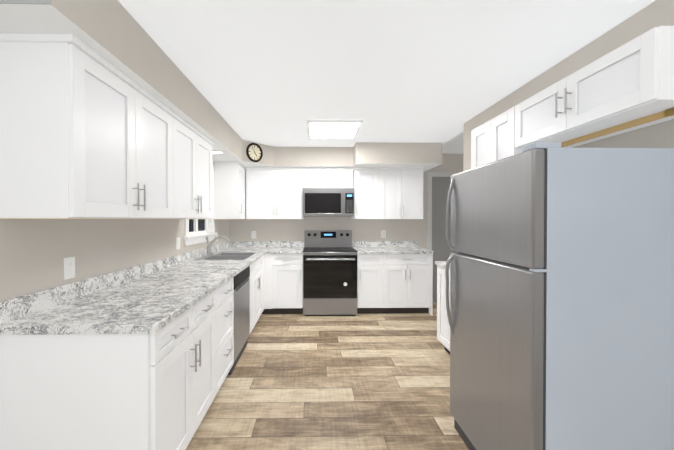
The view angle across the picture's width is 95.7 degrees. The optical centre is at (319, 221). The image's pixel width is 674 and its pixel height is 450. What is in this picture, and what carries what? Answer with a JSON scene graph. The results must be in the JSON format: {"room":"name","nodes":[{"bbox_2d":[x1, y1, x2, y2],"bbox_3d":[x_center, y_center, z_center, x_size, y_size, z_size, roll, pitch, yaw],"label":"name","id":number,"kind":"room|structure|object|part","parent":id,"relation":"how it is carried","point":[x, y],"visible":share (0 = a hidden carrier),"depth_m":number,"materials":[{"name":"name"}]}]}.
{"room":"kitchen","nodes":[
{"label":"kitchen","id":0,"kind":"room"},
{"bbox_2d":[0,0,50,3],"bbox_3d":[-1.186,-0.944,1.113,0.398,0.288,0.003,0,0,-1],"label":"wall","id":1,"kind":"structure","parent":0,"point":[25,1],"depth_m":1.11,"materials":[{"name":"white paint"}]},
{"bbox_2d":[0,161,229,300],"bbox_3d":[-1.457,0.131,1.759,0.120,2.450,6.590,0,0,-1],"label":"wall","id":2,"kind":"structure","parent":0,"point":[34,253],"depth_m":1.77,"materials":[{"name":"beige paint"}]},
{"bbox_2d":[64,257,74,279],"bbox_3d":[-1.391,0.257,1.696,0.008,0.116,0.072,0,0,-1],"label":"electrical outlet","id":3,"kind":"object","parent":2,"relation":"attached to","point":[69,267],"visible":1,"depth_m":1.69,"materials":[{"name":"white plastic"}]},
{"bbox_2d":[0,33,179,218],"bbox_3d":[-1.231,-0.411,1.805,0.327,0.783,1.003,0,0,-1],"label":"upper cabinet","id":4,"kind":"object","parent":2,"relation":"attached to","point":[87,132],"depth_m":1.33,"materials":[{"name":"white wood"}]},
{"bbox_2d":[0,240,247,323],"bbox_3d":[-1.125,0.474,3.114,0.584,0.289,3.652,0,0,-1],"label":"backsplash","id":5,"kind":"structure","parent":2,"relation":"attached to","point":[13,308],"depth_m":1.80,"materials":[{"name":"white stone"}]},
{"bbox_2d":[176,237,179,248],"bbox_3d":[-1.414,0.215,3.055,0.009,0.116,0.072,0,0,-1],"label":"light switch","id":6,"kind":"object","parent":2,"relation":"attached to","point":[177,243],"visible":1,"depth_m":3.05,"materials":[{"name":"white plastic"}]},
{"bbox_2d":[180,117,215,218],"bbox_3d":[-1.245,-0.418,2.636,0.327,0.783,0.954,0,0,-1],"label":"upper cabinet","id":7,"kind":"object","parent":2,"relation":"attached to","point":[196,150],"depth_m":2.66,"materials":[{"name":"white wood"}]},
{"bbox_2d":[184,165,216,245],"bbox_3d":[-1.460,-0.252,3.661,0.150,1.005,0.950,0,0,-1],"label":"window","id":8,"kind":"structure","parent":2,"relation":"in","point":[197,231],"depth_m":3.67,"materials":[{"name":"white"}]},
{"bbox_3d":[-1.505,-0.265,3.660,0.008,0.770,0.700,0,0,-1],"label":"glass","id":9,"kind":"part","parent":8,"relation":"part of","materials":[{"name":"black"}]},
{"bbox_2d":[216,161,245,218],"bbox_3d":[-1.275,-0.432,4.368,0.327,0.783,0.430,0,0,-1],"label":"upper cabinet","id":10,"kind":"object","parent":2,"relation":"attached to","point":[230,175],"depth_m":4.15,"materials":[{"name":"white wood"}]},
{"bbox_2d":[23,0,242,160],"bbox_3d":[-1.219,-0.960,3.022,0.400,0.290,3.815,0,0,-1],"label":"soffit","id":11,"kind":"structure","parent":0,"point":[114,28],"depth_m":1.73,"materials":[{"name":"beige paint"}]},
{"bbox_2d":[0,4,439,171],"bbox_3d":[0.166,-0.813,3.047,3.168,0.011,3.813,0,0,-1],"label":"soffit","id":12,"kind":"structure","parent":0,"point":[34,19],"depth_m":1.31,"materials":[{"name":"white paint"}]},
{"bbox_2d":[243,140,352,165],"bbox_3d":[-0.270,-0.972,4.541,1.550,0.290,0.810,0,0,-1],"label":"soffit","id":13,"kind":"structure","parent":0,"point":[304,156],"depth_m":4.52,"materials":[{"name":"beige paint"}]},
{"bbox_2d":[249,145,260,159],"bbox_3d":[-0.901,-0.965,4.236,0.003,0.212,0.212,0,1,44],"label":"wall clock","id":14,"kind":"object","parent":13,"relation":"attached to","point":[256,150],"visible":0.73,"depth_m":4.23,"materials":[{"name":"beige"}]},
{"bbox_2d":[246,143,262,161],"bbox_3d":[-0.900,-0.965,4.235,0.033,0.268,0.268,0,1,44],"label":"rim","id":15,"kind":"object","parent":14,"relation":"attached to","point":[248,155],"visible":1,"depth_m":4.21,"materials":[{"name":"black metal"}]},
{"bbox_2d":[186,303,468,449],"bbox_3d":[0.968,1.406,1.812,4.970,0.100,6.590,0,0,-1],"label":"floor","id":16,"kind":"structure","parent":0,"point":[356,382],"depth_m":2.45,"materials":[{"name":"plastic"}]},
{"bbox_2d":[0,336,219,449],"bbox_3d":[-1.062,0.916,1.743,0.662,0.880,0.851,0,0,-1],"label":"base cabinet","id":17,"kind":"object","parent":16,"relation":"on","point":[140,357],"depth_m":1.32,"materials":[{"name":"white wood"}]},
{"bbox_2d":[0,248,303,335],"bbox_3d":[-0.817,0.444,3.119,1.200,0.039,3.652,0,0,-1],"label":"countertop","id":18,"kind":"structure","parent":17,"relation":"on","point":[194,298],"depth_m":1.93,"materials":[{"name":"white stone"}]},
{"bbox_2d":[206,237,212,256],"bbox_3d":[-1.336,0.296,3.735,0.068,0.240,0.199,0,0,-1],"label":"faucet","id":19,"kind":"object","parent":18,"relation":"on","point":[209,254],"depth_m":3.67,"materials":[{"name":"silver metal"}]},
{"bbox_3d":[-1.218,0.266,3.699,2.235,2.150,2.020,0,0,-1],"label":"spout","id":20,"kind":"part","parent":18,"relation":"part of","materials":[{"name":"silver metal"}]},
{"bbox_2d":[194,252,257,259],"bbox_3d":[-1.111,0.515,3.733,0.574,0.198,0.764,0,0,-1],"label":"sink","id":21,"kind":"object","parent":18,"relation":"in","point":[215,255],"depth_m":3.72,"materials":[{"name":"silver metal"}]},
{"bbox_2d":[220,336,233,386],"bbox_3d":[-1.073,0.911,2.372,0.662,0.880,0.558,0,0,-1],"label":"base cabinet","id":22,"kind":"object","parent":16,"relation":"on","point":[226,342],"depth_m":2.44,"materials":[{"name":"white wood"}]},
{"bbox_2d":[227,266,249,374],"bbox_3d":[-1.052,0.909,2.980,0.611,0.874,0.642,0,0,-1],"label":"dishwasher","id":23,"kind":"object","parent":16,"relation":"on","point":[241,293],"visible":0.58,"depth_m":2.93,"materials":[{"name":"grey metal"}]},
{"bbox_3d":[-0.763,0.915,2.986,0.029,0.628,0.642,0,0,-1],"label":"door","id":24,"kind":"part","parent":23,"relation":"part of","materials":[{"name":"silver metal"}]},
{"bbox_2d":[284,256,302,313],"bbox_3d":[-0.522,0.892,4.630,0.558,0.880,0.647,0,0,-1],"label":"base cabinet","id":25,"kind":"object","parent":16,"relation":"on","point":[295,298],"depth_m":4.32,"materials":[{"name":"white wood"}]},
{"bbox_2d":[303,230,357,315],"bbox_3d":[0.150,0.735,4.579,0.768,1.195,0.737,0,0,-1],"label":"range","id":26,"kind":"object","parent":16,"relation":"on","point":[329,272],"visible":1,"depth_m":4.28,"materials":[{"name":"silver metal"}]},
{"bbox_3d":[0.155,0.520,4.239,0.684,0.024,0.062,0,0,-1],"label":"handle","id":27,"kind":"part","parent":26,"relation":"part of","materials":[{"name":"silver metal"}]},
{"bbox_2d":[303,247,357,251],"bbox_3d":[0.150,0.413,4.572,0.768,0.010,0.596,0,0,-1],"label":"cooktop","id":28,"kind":"object","parent":26,"relation":"in","point":[306,249],"depth_m":4.50,"materials":[{"name":"black glass"}]},
{"bbox_2d":[357,256,387,313],"bbox_3d":[0.759,0.892,4.653,0.437,0.880,0.647,0,0,-1],"label":"base cabinet","id":29,"kind":"object","parent":16,"relation":"on","point":[372,271],"depth_m":4.33,"materials":[{"name":"white wood"}]},
{"bbox_2d":[388,256,432,314],"bbox_3d":[1.220,0.892,4.661,0.782,0.880,0.647,0,0,-1],"label":"base cabinet","id":30,"kind":"object","parent":16,"relation":"on","point":[410,278],"depth_m":4.34,"materials":[{"name":"white wood"}]},
{"bbox_2d":[354,248,433,255],"bbox_3d":[1.080,0.431,4.643,1.078,0.039,0.669,0,0,-1],"label":"countertop","id":31,"kind":"structure","parent":30,"relation":"on","point":[361,251],"depth_m":4.33,"materials":[{"name":"white stone"}]},
{"bbox_2d":[435,261,449,353],"bbox_3d":[1.423,0.884,2.655,0.424,0.930,1.130,0,0,-1],"label":"base cabinet","id":32,"kind":"object","parent":16,"relation":"on","point":[443,332],"visible":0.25,"depth_m":3.09,"materials":[{"name":"white wood"}]},
{"bbox_2d":[445,142,673,449],"bbox_3d":[1.183,0.514,1.631,0.731,1.687,0.764,0,0,-1],"label":"refrigerator","id":33,"kind":"object","parent":16,"relation":"on","point":[560,312],"visible":1,"depth_m":1.25,"materials":[{"name":"silver metal"}]},
{"bbox_3d":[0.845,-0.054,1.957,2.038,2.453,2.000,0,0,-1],"label":"handle","id":34,"kind":"part","parent":33,"relation":"part of","materials":[{"name":"silver metal"}]},
{"bbox_2d":[230,153,462,302],"bbox_3d":[0.972,0.104,5.036,4.850,2.450,0.120,0,0,-1],"label":"wall","id":35,"kind":"structure","parent":0,"point":[361,229],"depth_m":4.97,"materials":[{"name":"beige paint"}]},
{"bbox_2d":[246,167,302,218],"bbox_3d":[-0.680,-0.433,4.766,0.846,0.778,0.347,0,0,-1],"label":"upper cabinet","id":36,"kind":"object","parent":35,"relation":"attached to","point":[271,192],"depth_m":4.60,"materials":[{"name":"white wood"}]},
{"bbox_2d":[302,168,333,190],"bbox_3d":[-0.036,-0.666,4.776,0.441,0.312,0.347,0,0,-1],"label":"upper cabinet","id":37,"kind":"object","parent":35,"relation":"attached to","point":[311,177],"depth_m":4.61,"materials":[{"name":"white wood"}]},
{"bbox_2d":[303,188,353,216],"bbox_3d":[0.130,-0.293,4.706,0.756,0.419,0.484,0,0,-1],"label":"microwave","id":38,"kind":"object","parent":37,"relation":"attached to","point":[328,202],"visible":1,"depth_m":4.51,"materials":[{"name":"silver metal"}]},
{"bbox_3d":[0.148,-0.276,4.522,0.726,0.299,0.022,0,0,-1],"label":"glass","id":39,"kind":"part","parent":38,"relation":"part of","materials":[{"name":"black glass"}]},
{"bbox_2d":[232,241,419,247],"bbox_3d":[0.092,0.362,4.951,3.043,0.095,0.019,0,0,-1],"label":"backsplash","id":40,"kind":"structure","parent":35,"relation":"attached to","point":[235,244],"depth_m":4.93,"materials":[{"name":"white stone"}]},
{"bbox_2d":[334,168,353,187],"bbox_3d":[0.292,-0.666,4.781,0.442,0.312,0.347,0,0,-1],"label":"upper cabinet","id":41,"kind":"object","parent":35,"relation":"attached to","point":[343,177],"depth_m":4.62,"materials":[{"name":"white wood"}]},
{"bbox_2d":[352,168,381,218],"bbox_3d":[0.717,-0.433,4.791,0.371,0.778,0.347,0,0,-1],"label":"upper cabinet","id":42,"kind":"object","parent":35,"relation":"attached to","point":[379,193],"depth_m":4.62,"materials":[{"name":"white wood"}]},
{"bbox_2d":[381,231,385,237],"bbox_3d":[1.048,0.199,4.973,0.072,0.116,0.008,0,0,-1],"label":"electrical outlet","id":43,"kind":"object","parent":35,"relation":"attached to","point":[383,234],"visible":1,"depth_m":4.97,"materials":[{"name":"white plastic"}]},
{"bbox_2d":[382,168,423,218],"bbox_3d":[1.242,-0.433,4.800,0.678,0.778,0.347,0,0,-1],"label":"upper cabinet","id":44,"kind":"object","parent":35,"relation":"attached to","point":[402,188],"depth_m":4.63,"materials":[{"name":"white wood"}]},
{"bbox_2d":[427,172,459,250],"bbox_3d":[2.248,0.260,4.956,0.960,2.140,0.082,0,0,-1],"label":"door frame","id":45,"kind":"structure","parent":35,"relation":"in","point":[430,175],"depth_m":4.97,"materials":[{"name":"grey"}]},
{"bbox_2d":[432,177,457,301],"bbox_3d":[2.248,0.292,4.992,0.812,2.059,0.011,0,0,-1],"label":"back door","id":46,"kind":"structure","parent":45,"relation":"attached to","point":[442,250],"depth_m":4.98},
{"bbox_2d":[118,0,655,153],"bbox_3d":[0.968,-1.144,1.790,4.970,0.100,6.590,0,0,-1],"label":"ceiling","id":47,"kind":"structure","parent":0,"point":[274,72],"depth_m":1.99,"materials":[{"name":"white paint"}]},
{"bbox_2d":[307,119,362,138],"bbox_3d":[0.166,-1.094,3.627,0.610,0.025,0.690,0,0,-1],"label":"ceiling light panel","id":48,"kind":"object","parent":47,"relation":"attached to","point":[309,121],"visible":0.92,"depth_m":3.30,"materials":[{"name":"white"}]},
{"bbox_2d":[310,123,359,137],"bbox_3d":[0.166,-1.096,3.627,0.550,0.021,0.630,0,0,-1],"label":"diffuser","id":49,"kind":"object","parent":48,"relation":"attached to","point":[332,130],"visible":0.79,"depth_m":3.62,"materials":[{"name":"white plastic"}]},
{"bbox_2d":[352,142,441,167],"bbox_3d":[1.114,-0.970,4.620,1.220,0.295,0.700,0,0,-1],"label":"wall","id":50,"kind":"structure","parent":0,"point":[400,152],"depth_m":4.27,"materials":[{"name":"beige paint"}]},
{"bbox_2d":[463,0,673,170],"bbox_3d":[1.726,0.137,1.039,0.120,2.450,4.800,0,0,-1],"label":"wall","id":51,"kind":"structure","parent":0,"point":[656,13],"depth_m":1.75,"materials":[{"name":"beige paint"}]},
{"bbox_2d":[471,109,521,168],"bbox_3d":[1.467,-0.400,2.311,0.347,0.754,0.559,0,0,-1],"label":"upper cabinet","id":52,"kind":"object","parent":51,"relation":"attached to","point":[490,141],"depth_m":2.28,"materials":[{"name":"white wood"}]},
{"bbox_2d":[511,84,602,149],"bbox_3d":[1.476,-0.629,1.792,0.347,0.288,0.474,0,0,-1],"label":"upper cabinet","id":53,"kind":"object","parent":51,"relation":"attached to","point":[531,118],"depth_m":1.86,"materials":[{"name":"white wood"}]},
{"bbox_2d":[561,107,673,147],"bbox_3d":[1.480,-0.464,1.612,0.024,0.031,0.825,0,0,-1],"label":"cleat","id":54,"kind":"object","parent":53,"relation":"attached to","point":[646,119],"visible":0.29,"depth_m":1.48,"materials":[{"name":"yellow wood"}]},
{"bbox_2d":[551,26,673,137],"bbox_3d":[1.483,-0.626,1.430,0.347,0.288,0.475,0,0,-1],"label":"upper cabinet","id":55,"kind":"object","parent":51,"relation":"attached to","point":[633,79],"depth_m":1.36,"materials":[{"name":"white wood"}]}
]}

